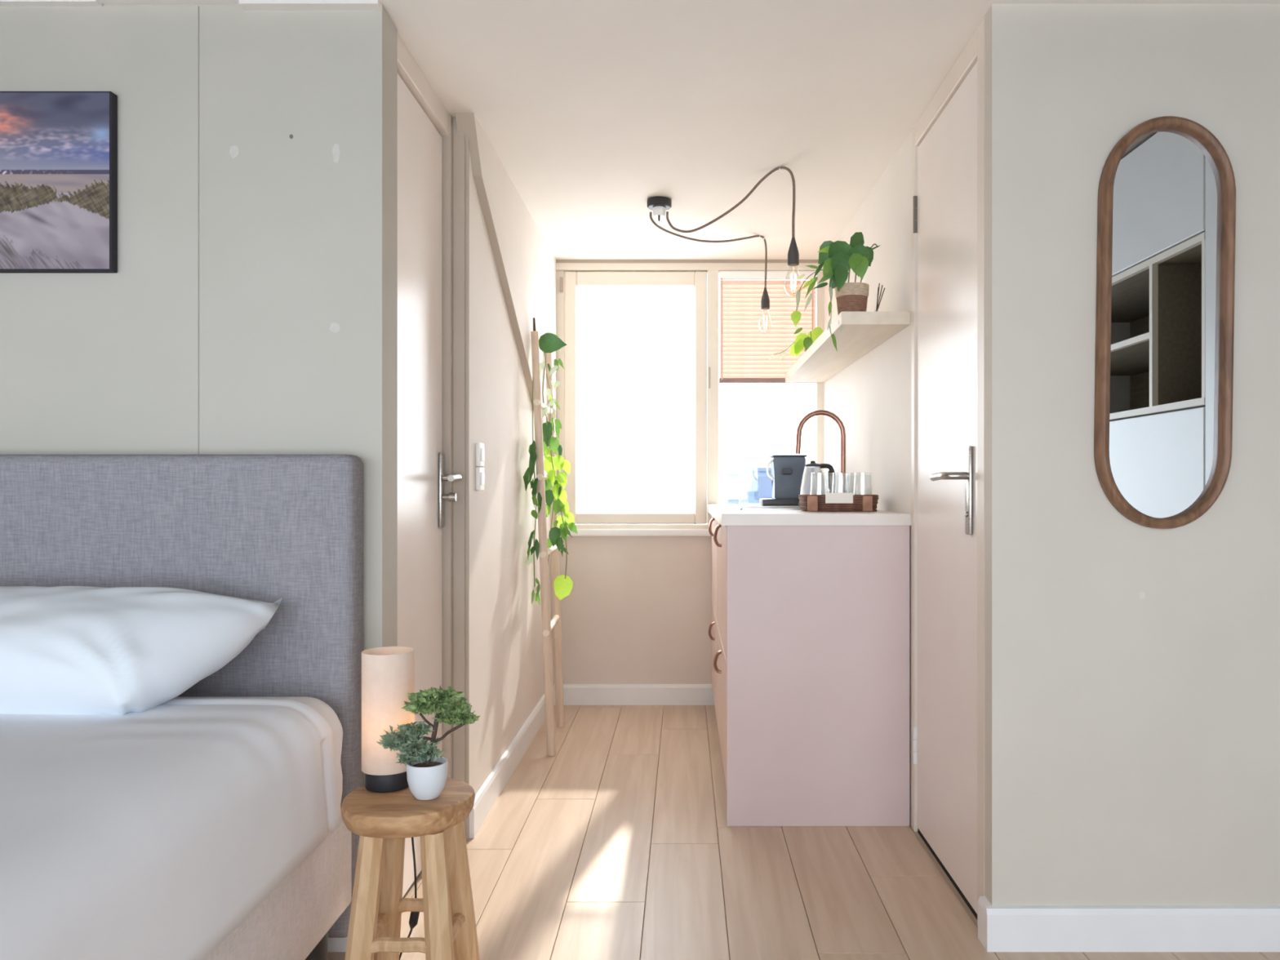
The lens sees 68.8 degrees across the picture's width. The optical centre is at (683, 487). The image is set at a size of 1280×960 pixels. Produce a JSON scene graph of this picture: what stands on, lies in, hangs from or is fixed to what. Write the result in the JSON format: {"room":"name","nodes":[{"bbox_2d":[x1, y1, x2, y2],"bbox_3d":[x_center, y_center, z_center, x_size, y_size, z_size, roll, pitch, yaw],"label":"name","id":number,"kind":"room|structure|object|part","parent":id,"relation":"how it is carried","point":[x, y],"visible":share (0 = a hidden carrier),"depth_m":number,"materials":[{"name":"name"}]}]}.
{"room":"studio apartment","nodes":[
{"label":"studio apartment","id":0,"kind":"room"},
{"bbox_2d":[0,4,397,786],"bbox_3d":[-1.712,-0.025,2.144,2.076,2.110,0.122,0,0,0],"label":"wall","id":1,"kind":"structure","parent":0,"point":[250,306],"depth_m":2.08,"materials":[{"name":"grey paint"}]},
{"bbox_2d":[0,0,102,6],"bbox_3d":[-2.025,-1.077,2.074,1.450,0.006,0.022,0,0,0],"label":"trim","id":2,"kind":"structure","parent":1,"relation":"attached to","point":[2,2],"depth_m":2.07,"materials":[{"name":"white paint"}]},
{"bbox_2d":[0,91,117,272],"bbox_3d":[-1.565,-0.676,2.072,0.602,0.397,0.025,0,0,0],"label":"print","id":3,"kind":"object","parent":1,"relation":"attached to","point":[59,149],"visible":1,"depth_m":2.06,"materials":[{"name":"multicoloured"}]},
{"bbox_3d":[-1.917,-0.023,2.095,1.665,2.106,0.020,0,0,0],"label":"wall panel","id":4,"kind":"part","parent":1,"relation":"part of","materials":[{"name":"grey paint"}]},
{"bbox_2d":[229,145,239,158],"bbox_3d":[-1.004,-0.749,2.086,0.021,0.029,0.003,0,0,0],"label":"wall patch","id":5,"kind":"object","parent":1,"relation":"attached to","point":[233,149],"depth_m":2.08,"materials":[{"name":"grey paint"}]},
{"bbox_3d":[-0.878,-0.023,2.140,0.409,2.106,0.110,0,0,0],"label":"wall panel","id":6,"kind":"part","parent":1,"relation":"part of","materials":[{"name":"grey paint"}]},
{"bbox_2d":[239,0,382,10],"bbox_3d":[-0.827,-1.073,2.070,0.306,0.015,0.030,0,0,0],"label":"trim","id":7,"kind":"structure","parent":1,"relation":"attached to","point":[247,5],"depth_m":2.06,"materials":[{"name":"white wood"}]},
{"bbox_2d":[328,322,340,333],"bbox_3d":[-0.780,-0.357,2.086,0.025,0.023,0.003,0,0,0],"label":"wall patch","id":8,"kind":"object","parent":1,"relation":"attached to","point":[334,327],"depth_m":2.08,"materials":[{"name":"grey paint"}]},
{"bbox_2d":[332,143,340,163],"bbox_3d":[-0.777,-0.746,2.086,0.017,0.045,0.003,0,0,0],"label":"wall patch","id":9,"kind":"object","parent":1,"relation":"attached to","point":[335,147],"depth_m":2.08,"materials":[{"name":"grey paint"}]},
{"bbox_2d":[327,936,347,951],"bbox_3d":[-1.715,0.982,2.077,2.070,0.096,0.016,0,0,0],"label":"baseboard","id":10,"kind":"structure","parent":1,"relation":"attached to","point":[335,944],"depth_m":2.07,"materials":[{"name":"white wood"}]},
{"bbox_2d":[454,112,556,795],"bbox_3d":[-0.728,-0.025,3.570,0.244,2.110,1.760,0,0,0],"label":"wall","id":11,"kind":"structure","parent":0,"point":[507,679],"depth_m":3.21,"materials":[{"name":"white paint"}]},
{"bbox_2d":[397,73,462,897],"bbox_3d":[-0.682,0.004,2.447,0.110,2.028,0.485,0,0,0],"label":"door","id":12,"kind":"structure","parent":11,"relation":"in","point":[421,477],"depth_m":2.47,"materials":[{"name":"paint"}]},
{"bbox_3d":[-0.693,0.007,2.665,0.009,0.215,0.038,0,0,0],"label":"handle plate","id":13,"kind":"part","parent":12,"relation":"part of","materials":[{"name":"metal"}]},
{"bbox_3d":[-0.672,0.028,2.665,0.042,0.026,0.026,0,0,0],"label":"turn knob","id":14,"kind":"part","parent":12,"relation":"part of","materials":[{"name":"metal"}]},
{"bbox_3d":[-0.660,-0.027,2.612,0.066,0.022,0.126,0,0,0],"label":"lever","id":15,"kind":"part","parent":12,"relation":"part of","materials":[{"name":"metal"}]},
{"bbox_2d":[397,33,469,898],"bbox_3d":[-0.695,-0.025,2.469,0.130,2.110,0.547,0,0,0],"label":"trim","id":16,"kind":"structure","parent":11,"relation":"attached to","point":[455,145],"depth_m":2.72,"materials":[{"name":"paint"}]},
{"bbox_3d":[-0.718,-0.025,2.721,0.085,2.110,0.042,0,0,0],"label":"casing","id":17,"kind":"part","parent":16,"relation":"part of","materials":[{"name":"beige wood"}]},
{"bbox_3d":[-0.657,-0.025,2.732,0.035,2.110,0.020,0,0,0],"label":"casing","id":18,"kind":"part","parent":16,"relation":"part of","materials":[{"name":"white wood"}]},
{"bbox_3d":[-0.635,-0.025,2.736,0.010,2.110,0.011,0,0,0],"label":"casing","id":19,"kind":"part","parent":16,"relation":"part of","materials":[{"name":"white wood"}]},
{"bbox_2d":[475,442,484,490],"bbox_3d":[-0.624,-0.063,2.865,0.016,0.146,0.070,0,0,0],"label":"light switch","id":20,"kind":"object","parent":11,"relation":"attached to","point":[480,451],"visible":1,"depth_m":2.84,"materials":[{"name":"white plastic"}]},
{"bbox_2d":[475,442,484,466],"bbox_3d":[-0.624,-0.100,2.865,0.016,0.072,0.070,0,0,0],"label":"switch plate","id":21,"kind":"object","parent":20,"relation":"attached to","point":[480,451],"depth_m":2.84,"materials":[{"name":"white plastic"}]},
{"bbox_2d":[475,466,484,490],"bbox_3d":[-0.624,-0.026,2.865,0.016,0.072,0.070,0,0,0],"label":"switch plate","id":22,"kind":"object","parent":20,"relation":"attached to","point":[480,474],"depth_m":2.84,"materials":[{"name":"white plastic"}]},
{"bbox_2d":[469,693,545,838],"bbox_3d":[-0.624,0.982,3.585,0.016,0.096,1.690,0,0,0],"label":"baseboard","id":23,"kind":"structure","parent":11,"relation":"attached to","point":[491,790],"depth_m":3.21,"materials":[{"name":"white wood"}]},
{"bbox_2d":[551,528,711,685],"bbox_3d":[-0.005,0.614,4.485,1.690,0.832,0.170,0,0,0],"label":"wall","id":24,"kind":"structure","parent":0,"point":[637,610],"depth_m":4.43,"materials":[{"name":"beige paint"}]},
{"bbox_2d":[553,684,714,705],"bbox_3d":[0.012,0.982,4.422,1.256,0.096,0.016,0,0,0],"label":"baseboard","id":25,"kind":"structure","parent":24,"relation":"attached to","point":[573,694],"depth_m":4.41,"materials":[{"name":"white wood"}]},
{"bbox_2d":[555,259,823,529],"bbox_3d":[0.026,-0.440,4.460,1.276,1.280,0.091,0,0,0],"label":"window","id":26,"kind":"structure","parent":24,"relation":"attached to","point":[637,390],"depth_m":4.47,"materials":[{"name":"beige"}]},
{"bbox_3d":[-0.230,-0.993,4.468,0.564,0.070,0.055,0,0,0],"label":"sash rail","id":27,"kind":"part","parent":26,"relation":"part of","materials":[{"name":"beige wood"}]},
{"bbox_3d":[-0.230,0.148,4.468,0.564,0.052,0.055,0,0,0],"label":"sash rail","id":28,"kind":"part","parent":26,"relation":"part of","materials":[{"name":"beige wood"}]},
{"bbox_3d":[-0.230,-0.418,4.473,0.570,1.086,0.006,0,0,0],"label":"pane","id":29,"kind":"part","parent":26,"relation":"part of","materials":[{"name":"white glass"}]},
{"bbox_2d":[719,271,816,382],"bbox_3d":[0.399,-0.764,4.451,0.462,0.532,0.026,0,0,0],"label":"window blind","id":30,"kind":"object","parent":26,"relation":"attached to","point":[747,346],"visible":0.74,"depth_m":4.45,"materials":[{"name":"white fabric"}]},
{"bbox_3d":[0.399,-0.509,4.452,0.462,0.022,0.024,0,0,0],"label":"rail","id":31,"kind":"part","parent":30,"relation":"part of","materials":[{"name":"beige"}]},
{"bbox_3d":[0.399,-1.011,4.451,0.458,0.038,0.026,0,0,0],"label":"head rail","id":32,"kind":"part","parent":30,"relation":"part of","materials":[{"name":"white"}]},
{"bbox_2d":[97,0,1279,259],"bbox_3d":[-0.315,-1.140,3.300,5.170,0.120,2.500,0,0,0],"label":"ceiling","id":33,"kind":"structure","parent":0,"point":[593,110],"depth_m":2.59,"materials":[{"name":"white paint"}]},
{"bbox_2d":[647,166,801,327],"bbox_3d":[0.128,-0.858,3.565,0.533,0.450,0.992,0,0,0],"label":"pendant lamp","id":34,"kind":"object","parent":33,"relation":"hanging from","point":[659,205],"visible":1,"depth_m":3.46,"materials":[{"name":"black plastic"}]},
{"bbox_2d":[760,287,769,309],"bbox_3d":[0.351,-0.816,4.030,0.038,0.092,0.037,0,0,0],"label":"bulb socket","id":35,"kind":"object","parent":34,"relation":"attached to","point":[765,301],"depth_m":4.02,"materials":[{"name":"grey"}]},
{"bbox_2d":[787,236,799,266],"bbox_3d":[0.363,-0.784,3.100,0.038,0.092,0.037,0,0,0],"label":"bulb socket","id":36,"kind":"object","parent":34,"relation":"attached to","point":[793,253],"depth_m":3.09,"materials":[{"name":"grey"}]},
{"bbox_2d":[327,705,1279,959],"bbox_3d":[-0.315,1.090,1.556,5.170,0.120,8.174,0,0,0],"label":"floor","id":37,"kind":"structure","parent":0,"point":[617,844],"depth_m":2.50,"materials":[{"name":"beige wood"}]},
{"bbox_2d":[0,454,363,959],"bbox_3d":[-1.519,0.479,1.016,1.642,1.101,2.132,0,0,0],"label":"bed","id":38,"kind":"object","parent":37,"relation":"on","point":[267,528],"visible":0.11,"depth_m":1.99,"materials":[{"name":"fabric"}]},
{"bbox_2d":[0,697,340,959],"bbox_3d":[-1.519,0.538,0.942,1.680,0.274,1.843,0,0,0],"label":"mattress","id":39,"kind":"object","parent":38,"relation":"on","point":[153,833],"visible":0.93,"depth_m":1.33,"materials":[{"name":"fabric"}]},
{"bbox_2d":[0,586,282,715],"bbox_3d":[-1.217,0.316,1.785,0.772,0.247,0.312,0,0,0],"label":"pillow","id":40,"kind":"object","parent":39,"relation":"on","point":[64,650],"visible":0.84,"depth_m":1.70,"materials":[{"name":"white fabric"}]},
{"bbox_3d":[-1.517,0.556,0.978,1.636,0.256,2.015,0,0,0],"label":"mattress","id":41,"kind":"part","parent":38,"relation":"part of","materials":[{"name":"white fabric"}]},
{"bbox_3d":[-0.760,0.959,1.900,0.068,0.143,0.068,0,0,0],"label":"leg","id":42,"kind":"part","parent":38,"relation":"part of","materials":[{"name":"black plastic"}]},
{"bbox_2d":[341,777,479,959],"bbox_3d":[-0.519,0.804,1.760,0.241,0.452,0.245,0,0,0],"label":"wooden stool","id":43,"kind":"object","parent":37,"relation":"on","point":[383,821],"visible":0.87,"depth_m":1.68,"materials":[{"name":"brown wood"}]},
{"bbox_3d":[-0.583,0.827,1.678,0.095,0.406,0.049,0,0,-45],"label":"leg","id":44,"kind":"part","parent":43,"relation":"part of","materials":[{"name":"brown wood"}]},
{"bbox_3d":[-0.583,0.827,1.842,0.049,0.406,0.095,0,0,-45],"label":"leg","id":45,"kind":"part","parent":43,"relation":"part of","materials":[{"name":"brown wood"}]},
{"bbox_2d":[361,646,419,959],"bbox_3d":[-0.595,0.672,1.903,0.111,0.712,0.299,0,0,-17],"label":"table lamp","id":46,"kind":"object","parent":43,"relation":"on","point":[388,673],"visible":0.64,"depth_m":1.76,"materials":[{"name":"fabric"}]},
{"bbox_3d":[-0.572,0.429,1.805,0.098,0.226,0.098,0,0,0],"label":"lamp shade","id":47,"kind":"part","parent":46,"relation":"part of","materials":[{"name":"fabric"}]},
{"bbox_3d":[-0.608,0.797,1.952,0.053,0.462,0.222,0,0,-34],"label":"cord","id":48,"kind":"part","parent":46,"relation":"part of","materials":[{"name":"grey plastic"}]},
{"bbox_2d":[408,911,419,928],"bbox_3d":[-0.550,0.875,1.905,0.024,0.051,0.018,0,0,0],"label":"switch","id":49,"kind":"object","parent":46,"relation":"attached to","point":[414,917],"depth_m":1.90,"materials":[{"name":"black plastic"}]},
{"bbox_3d":[-0.519,0.602,1.761,0.241,0.048,0.237,0,0,0],"label":"seat","id":50,"kind":"part","parent":43,"relation":"part of","materials":[{"name":"brown wood"}]},
{"bbox_2d":[406,756,448,799],"bbox_3d":[-0.479,0.545,1.742,0.075,0.066,0.075,0,0,0],"label":"pot","id":51,"kind":"object","parent":43,"relation":"on","point":[426,776],"depth_m":1.72,"materials":[{"name":"white ceramic"}]},
{"bbox_2d":[375,684,479,799],"bbox_3d":[-0.479,0.471,1.740,0.197,0.212,0.090,0,0,0],"label":"bonsai","id":52,"kind":"object","parent":43,"relation":"on","point":[426,771],"visible":1,"depth_m":1.73,"materials":[{"name":"plant"}]},
{"bbox_3d":[-0.439,0.827,1.678,0.095,0.406,0.049,0,0,45],"label":"leg","id":53,"kind":"part","parent":43,"relation":"part of","materials":[{"name":"brown wood"}]},
{"bbox_3d":[-0.439,0.827,1.842,0.049,0.406,0.095,0,0,45],"label":"leg","id":54,"kind":"part","parent":43,"relation":"part of","materials":[{"name":"brown wood"}]},
{"bbox_2d":[530,317,564,755],"bbox_3d":[-0.548,0.183,3.824,0.112,1.696,0.502,0,0,0],"label":"wooden ladder","id":55,"kind":"object","parent":37,"relation":"on","point":[548,625],"visible":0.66,"depth_m":3.63,"materials":[{"name":"brown wood"}]},
{"bbox_2d":[523,332,577,604],"bbox_3d":[-0.547,-0.078,3.742,0.174,1.082,0.365,0,0,16],"label":"hanging plant","id":56,"kind":"object","parent":55,"relation":"hanging from","point":[549,342],"visible":0.95,"depth_m":3.80,"materials":[{"name":"green plant"}]},
{"bbox_3d":[-0.560,0.210,4.037,0.105,1.641,0.035,0,0,39],"label":"rail","id":57,"kind":"part","parent":55,"relation":"part of","materials":[{"name":"brown wood"}]},
{"bbox_2d":[708,515,717,723],"bbox_3d":[0.379,0.573,4.025,0.552,0.914,0.802,0,0,0],"label":"base cabinet","id":58,"kind":"object","parent":37,"relation":"on","point":[713,522],"visible":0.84,"depth_m":3.95,"materials":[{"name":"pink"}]},
{"bbox_3d":[0.118,0.607,3.950,0.031,0.083,0.026,0,0,0],"label":"handle","id":59,"kind":"part","parent":58,"relation":"part of","materials":[{"name":"orange metal"}]},
{"bbox_3d":[0.118,0.167,3.950,0.031,0.083,0.026,0,0,0],"label":"handle","id":60,"kind":"part","parent":58,"relation":"part of","materials":[{"name":"orange metal"}]},
{"bbox_3d":[0.140,0.733,4.034,0.019,0.390,0.779,0,0,0],"label":"drawer","id":61,"kind":"part","parent":58,"relation":"part of","materials":[{"name":"pink wood"}]},
{"bbox_3d":[0.140,0.328,4.034,0.019,0.408,0.779,0,0,0],"label":"drawer","id":62,"kind":"part","parent":58,"relation":"part of","materials":[{"name":"pink wood"}]},
{"bbox_2d":[713,521,910,826],"bbox_3d":[0.394,0.573,3.227,0.583,0.914,0.786,0,0,0],"label":"base cabinet","id":63,"kind":"object","parent":37,"relation":"on","point":[812,656],"visible":0.96,"depth_m":2.83,"materials":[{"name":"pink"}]},
{"bbox_3d":[0.118,0.607,3.250,0.031,0.083,0.026,0,0,0],"label":"handle","id":64,"kind":"part","parent":63,"relation":"part of","materials":[{"name":"orange metal"}]},
{"bbox_3d":[0.118,0.167,3.250,0.031,0.083,0.026,0,0,0],"label":"handle","id":65,"kind":"part","parent":63,"relation":"part of","materials":[{"name":"orange metal"}]},
{"bbox_3d":[0.140,0.733,3.236,0.019,0.390,0.763,0,0,0],"label":"drawer","id":66,"kind":"part","parent":63,"relation":"part of","materials":[{"name":"pink wood"}]},
{"bbox_3d":[0.140,0.328,3.236,0.019,0.408,0.763,0,0,0],"label":"drawer","id":67,"kind":"part","parent":63,"relation":"part of","materials":[{"name":"pink wood"}]},
{"bbox_2d":[707,504,911,525],"bbox_3d":[0.401,0.098,3.626,0.574,0.036,1.600,0,0,0],"label":"countertop","id":68,"kind":"structure","parent":63,"relation":"on","point":[725,514],"depth_m":2.83,"materials":[{"name":"white stone"}]},
{"bbox_2d":[733,506,800,510],"bbox_3d":[0.360,0.095,3.510,0.320,0.040,0.420,0,0,0],"label":"sink","id":69,"kind":"object","parent":68,"relation":"in","point":[741,508],"visible":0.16,"depth_m":3.71,"materials":[{"name":"ceramic"}]},
{"bbox_2d":[759,454,807,506],"bbox_3d":[0.445,-0.030,4.082,0.220,0.219,0.185,0,0,0],"label":"coffee machine","id":70,"kind":"object","parent":68,"relation":"on","point":[786,477],"visible":0.91,"depth_m":4.03,"materials":[{"name":"grey plastic"}]},
{"bbox_3d":[0.375,-0.078,4.060,0.033,0.093,0.011,0,0,0],"label":"lever","id":71,"kind":"part","parent":70,"relation":"part of","materials":[{"name":"white plastic"}]},
{"bbox_2d":[759,498,799,506],"bbox_3d":[0.445,0.065,4.075,0.220,0.029,0.170,0,0,0],"label":"drip tray","id":72,"kind":"object","parent":70,"relation":"on","point":[765,502],"depth_m":3.99,"materials":[{"name":"grey plastic"}]},
{"bbox_3d":[0.443,-0.068,4.020,0.045,0.025,0.030,0,0,0],"label":"spout","id":73,"kind":"part","parent":70,"relation":"part of","materials":[{"name":"grey plastic"}]},
{"bbox_3d":[0.457,-0.136,4.100,0.150,0.008,0.150,0,0,0],"label":"plate","id":74,"kind":"part","parent":70,"relation":"part of","materials":[{"name":"grey"}]},
{"bbox_2d":[795,409,847,493],"bbox_3d":[0.519,-0.105,3.485,0.203,0.370,0.078,0,0,0],"label":"kitchen faucet","id":75,"kind":"object","parent":68,"relation":"on","point":[842,486],"visible":0.77,"depth_m":3.49,"materials":[{"name":"orange metal"}]},
{"bbox_3d":[0.587,0.019,3.469,0.014,0.062,0.053,0,0,27],"label":"lever","id":76,"kind":"part","parent":75,"relation":"part of","materials":[{"name":"metal"}]},
{"bbox_2d":[798,494,878,511],"bbox_3d":[0.521,0.052,3.159,0.258,0.055,0.223,0,0,0],"label":"wicker tray","id":77,"kind":"object","parent":68,"relation":"on","point":[807,502],"visible":0.94,"depth_m":3.06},
{"bbox_2d":[798,460,835,506],"bbox_3d":[0.535,-0.015,3.835,0.135,0.189,0.121,0,0,45],"label":"kettle","id":78,"kind":"object","parent":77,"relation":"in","point":[831,478],"visible":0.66,"depth_m":3.82,"materials":[{"name":"silver metal"}]},
{"bbox_3d":[0.530,-0.098,3.840,0.068,0.024,0.068,0,0,0],"label":"lid","id":79,"kind":"part","parent":78,"relation":"part of","materials":[{"name":"black plastic"}]},
{"bbox_3d":[0.591,-0.022,3.830,0.062,0.152,0.020,0,0,0],"label":"handle","id":80,"kind":"part","parent":78,"relation":"part of","materials":[{"name":"black plastic"}]},
{"bbox_2d":[825,493,853,502],"bbox_3d":[0.507,0.035,3.049,0.090,0.034,0.002,0,0,0],"label":"note card","id":81,"kind":"object","parent":77,"relation":"attached to","point":[829,497],"visible":1,"depth_m":3.05,"materials":[{"name":"white paper"}]},
{"bbox_2d":[822,281,823,494],"bbox_3d":[0.751,-0.440,4.500,0.178,1.280,0.140,0,0,0],"label":"wall","id":82,"kind":"structure","parent":0,"point":[823,282],"depth_m":4.44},
{"bbox_2d":[823,133,911,825],"bbox_3d":[0.752,-0.025,3.640,0.176,2.110,1.620,0,0,0],"label":"wall","id":83,"kind":"structure","parent":0,"point":[871,397],"depth_m":3.21,"materials":[{"name":"white paint"}]},
{"bbox_2d":[785,311,910,382],"bbox_3d":[0.585,-0.516,3.635,0.210,0.039,1.579,0,0,0],"label":"wall shelf","id":84,"kind":"object","parent":83,"relation":"attached to","point":[862,331],"visible":1,"depth_m":3.22,"materials":[{"name":"white wood"}]},
{"bbox_2d":[768,326,822,360],"bbox_3d":[0.479,-0.604,3.950,0.222,0.148,0.093,0,0,-14],"label":"shelf plant","id":85,"kind":"object","parent":84,"relation":"on","point":[802,340],"visible":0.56,"depth_m":3.93,"materials":[{"name":"green plant"}]},
{"bbox_2d":[835,282,869,315],"bbox_3d":[0.537,-0.591,2.985,0.108,0.107,0.108,0,0,0],"label":"basket","id":86,"kind":"object","parent":84,"relation":"on","point":[850,296],"depth_m":2.94,"materials":[{"name":"brown wicker"}]},
{"bbox_2d":[791,231,879,351],"bbox_3d":[0.492,-0.618,3.016,0.222,0.402,0.239,0,0,-25],"label":"trailing plant","id":87,"kind":"object","parent":86,"relation":"in","point":[837,257],"visible":0.91,"depth_m":2.94,"materials":[{"name":"green plant"}]},
{"bbox_2d":[875,283,884,311],"bbox_3d":[0.629,-0.600,3.020,0.042,0.125,0.028,0,0,0],"label":"reed diffuser","id":88,"kind":"object","parent":84,"relation":"on","point":[877,300],"visible":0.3,"depth_m":3.02,"materials":[{"name":"brown wood"}]},
{"bbox_2d":[912,62,977,913],"bbox_3d":[0.680,0.001,2.494,0.110,2.026,0.597,0,0,0],"label":"door","id":89,"kind":"structure","parent":83,"relation":"in","point":[947,156],"depth_m":2.44,"materials":[{"name":"paint"}]},
{"bbox_3d":[0.658,-0.027,2.315,0.066,0.022,0.126,0,0,0],"label":"lever","id":90,"kind":"part","parent":89,"relation":"part of","materials":[{"name":"metal"}]},
{"bbox_3d":[0.691,0.007,2.262,0.009,0.215,0.038,0,0,0],"label":"handle plate","id":91,"kind":"part","parent":89,"relation":"part of","materials":[{"name":"metal"}]},
{"bbox_2d":[911,17,984,925],"bbox_3d":[0.724,-0.025,2.482,0.072,2.110,0.691,0,0,0],"label":"trim","id":92,"kind":"structure","parent":83,"relation":"attached to","point":[973,52],"depth_m":2.24,"materials":[{"name":"paint"}]},
{"bbox_3d":[0.724,-0.025,2.807,0.072,2.110,0.042,0,0,0],"label":"casing","id":93,"kind":"part","parent":92,"relation":"part of","materials":[{"name":"paint"}]},
{"bbox_3d":[0.724,-0.025,2.164,0.072,2.110,0.055,0,0,0],"label":"casing","id":94,"kind":"part","parent":92,"relation":"part of","materials":[{"name":"paint"}]},
{"bbox_2d":[984,4,1279,905],"bbox_3d":[1.404,-0.025,2.110,1.432,2.110,0.051,0,0,0],"label":"wall","id":95,"kind":"structure","parent":0,"point":[1132,669],"depth_m":2.08,"materials":[{"name":"beige paint"}]},
{"bbox_2d":[977,895,991,946],"bbox_3d":[0.680,0.982,2.110,0.016,0.096,0.050,0,0,0],"label":"baseboard","id":96,"kind":"structure","parent":95,"relation":"attached to","point":[983,900],"depth_m":2.11,"materials":[{"name":"white wood"}]},
{"bbox_2d":[984,905,1279,951],"bbox_3d":[1.396,0.982,2.077,1.448,0.096,0.016,0,0,0],"label":"baseboard","id":97,"kind":"structure","parent":95,"relation":"attached to","point":[1007,928],"depth_m":2.07,"materials":[{"name":"white wood"}]},
{"bbox_2d":[1093,115,1235,528],"bbox_3d":[1.067,-0.364,2.067,0.295,0.912,0.033,1,0,0],"label":"wall mirror","id":98,"kind":"object","parent":95,"relation":"attached to","point":[1166,211],"visible":1,"depth_m":2.08,"materials":[{"name":"brown wood"}]},
{"label":"outside","id":99,"kind":"structure","parent":0,"visible":0},
{"bbox_3d":[50.000,10.130,206.000,400.000,0.200,388.000,0,0,0],"label":"ground","id":100,"kind":"structure","parent":99,"visible":0},
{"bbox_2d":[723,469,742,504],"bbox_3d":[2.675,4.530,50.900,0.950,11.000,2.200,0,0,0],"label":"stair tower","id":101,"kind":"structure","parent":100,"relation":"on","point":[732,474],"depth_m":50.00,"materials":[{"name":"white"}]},
{"bbox_2d":[739,467,814,504],"bbox_3d":[11.150,4.355,66.900,14.100,11.350,10.200,0,0,0],"label":"house","id":102,"kind":"structure","parent":100,"relation":"on","point":[755,484],"depth_m":62.00,"materials":[{"name":"blue"}]}
]}

